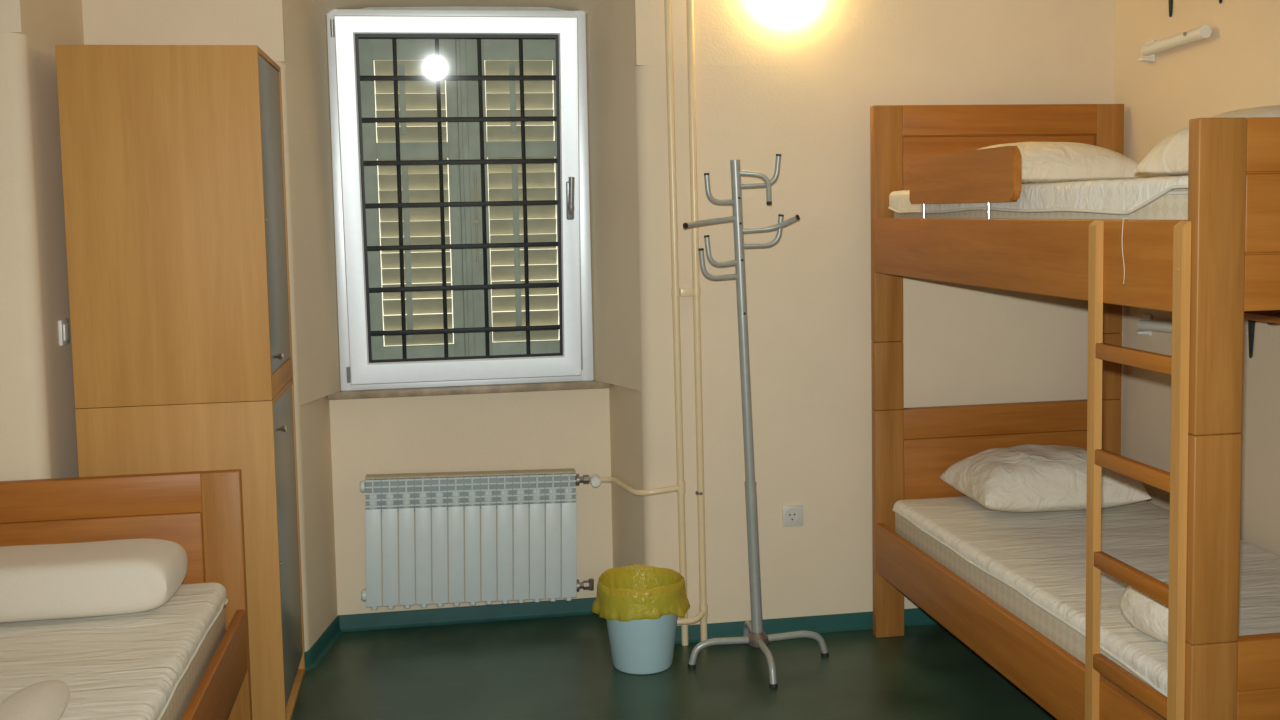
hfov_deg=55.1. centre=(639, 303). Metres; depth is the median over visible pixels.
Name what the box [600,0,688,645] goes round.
pipe
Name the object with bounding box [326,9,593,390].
window
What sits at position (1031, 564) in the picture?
mattress
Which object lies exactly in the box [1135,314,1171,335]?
reading lamp
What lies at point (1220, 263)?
bunk bed
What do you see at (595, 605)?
baseboard
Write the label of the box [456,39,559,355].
shutter
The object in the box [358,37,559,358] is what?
window grille
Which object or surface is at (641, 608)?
waste bin
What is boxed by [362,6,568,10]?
trim
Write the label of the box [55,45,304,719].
wardrobe
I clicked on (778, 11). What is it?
wall lamp
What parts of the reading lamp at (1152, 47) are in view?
wall plate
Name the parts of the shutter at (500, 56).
tilt rod, tilt rod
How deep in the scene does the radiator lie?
4.86 m
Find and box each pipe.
[598,0,707,641]
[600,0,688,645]
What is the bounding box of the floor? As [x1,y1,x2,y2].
[291,614,1056,719]
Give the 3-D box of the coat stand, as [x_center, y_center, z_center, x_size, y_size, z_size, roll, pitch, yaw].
[0.399,0.393,4.391,0.367,1.845,0.462,2,5,37]
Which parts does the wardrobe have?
door, knob, knob, door rail, door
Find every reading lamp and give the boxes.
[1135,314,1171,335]
[1138,25,1211,62]
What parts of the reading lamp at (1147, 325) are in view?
wall plate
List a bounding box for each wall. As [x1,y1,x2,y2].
[0,0,83,480]
[82,0,1114,651]
[1114,0,1279,554]
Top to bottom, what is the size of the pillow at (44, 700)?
0.089 m
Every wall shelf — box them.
[1169,0,1221,16]
[1244,310,1279,357]
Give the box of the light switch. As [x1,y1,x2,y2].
[58,318,69,345]
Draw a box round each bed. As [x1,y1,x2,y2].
[0,469,251,719]
[870,104,1279,719]
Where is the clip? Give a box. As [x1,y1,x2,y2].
[671,288,700,295]
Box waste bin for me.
[600,572,682,673]
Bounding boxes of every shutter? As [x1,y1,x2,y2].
[358,39,464,359]
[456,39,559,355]
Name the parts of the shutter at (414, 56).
tilt rod, tilt rod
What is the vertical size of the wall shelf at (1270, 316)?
0.172 m
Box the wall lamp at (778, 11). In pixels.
[751,0,821,23]
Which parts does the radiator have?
valve knob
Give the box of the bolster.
[0,538,187,622]
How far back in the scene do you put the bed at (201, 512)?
3.67 m
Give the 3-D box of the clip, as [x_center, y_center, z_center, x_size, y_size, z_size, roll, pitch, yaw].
[0.171,-0.044,4.582,0.111,0.030,0.049,-2,4,-9]
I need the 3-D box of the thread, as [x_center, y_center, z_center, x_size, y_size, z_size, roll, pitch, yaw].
[1.153,-0.125,2.912,0.016,0.156,0.008,-2,4,-9]
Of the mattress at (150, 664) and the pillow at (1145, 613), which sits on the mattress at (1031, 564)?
the pillow at (1145, 613)
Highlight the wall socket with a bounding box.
[782,505,802,526]
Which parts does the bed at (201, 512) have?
rail, panel, rail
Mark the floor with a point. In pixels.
(551, 668)
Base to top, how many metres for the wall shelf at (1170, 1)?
0.172 m
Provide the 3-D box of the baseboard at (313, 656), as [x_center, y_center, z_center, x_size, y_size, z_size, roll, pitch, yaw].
[-1.208,1.294,4.668,0.081,0.064,0.466,0,4,10]
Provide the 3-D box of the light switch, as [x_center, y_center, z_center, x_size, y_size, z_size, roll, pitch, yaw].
[-1.813,0.089,3.865,0.016,0.080,0.080,-2,4,-9]
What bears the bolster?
on the mattress at (150, 664)
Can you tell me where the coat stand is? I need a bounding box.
[683,154,828,687]
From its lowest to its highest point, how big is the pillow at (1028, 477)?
0.210 m
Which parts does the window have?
handle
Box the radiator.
[359,468,600,609]
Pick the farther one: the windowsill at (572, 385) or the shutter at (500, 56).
the shutter at (500, 56)
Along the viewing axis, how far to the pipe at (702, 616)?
4.59 m
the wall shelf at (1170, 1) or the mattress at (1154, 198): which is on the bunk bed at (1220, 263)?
the mattress at (1154, 198)
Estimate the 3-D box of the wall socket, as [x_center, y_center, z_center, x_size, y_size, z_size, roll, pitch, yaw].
[0.591,0.818,4.729,0.082,0.082,0.018,-2,4,-9]
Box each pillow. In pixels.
[940,444,1150,511]
[977,142,1157,183]
[1133,105,1279,175]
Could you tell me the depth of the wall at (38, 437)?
3.65 m
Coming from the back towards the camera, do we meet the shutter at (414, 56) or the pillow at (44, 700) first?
the shutter at (414, 56)
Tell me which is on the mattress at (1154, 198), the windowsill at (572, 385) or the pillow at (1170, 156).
the pillow at (1170, 156)
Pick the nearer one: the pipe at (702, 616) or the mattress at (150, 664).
the mattress at (150, 664)
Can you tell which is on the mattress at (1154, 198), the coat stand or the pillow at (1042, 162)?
the pillow at (1042, 162)
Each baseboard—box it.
[305,615,342,671]
[339,597,939,643]
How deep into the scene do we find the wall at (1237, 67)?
4.28 m
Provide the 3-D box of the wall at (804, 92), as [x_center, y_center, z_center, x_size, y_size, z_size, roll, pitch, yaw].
[0.003,-0.224,4.967,4.069,3.000,0.789,-2,4,-9]
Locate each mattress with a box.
[0,582,227,719]
[888,175,1187,219]
[892,496,1279,719]
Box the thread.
[1122,218,1128,283]
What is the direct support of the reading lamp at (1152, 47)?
attached to the wall at (1237, 67)
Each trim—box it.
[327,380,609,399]
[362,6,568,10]

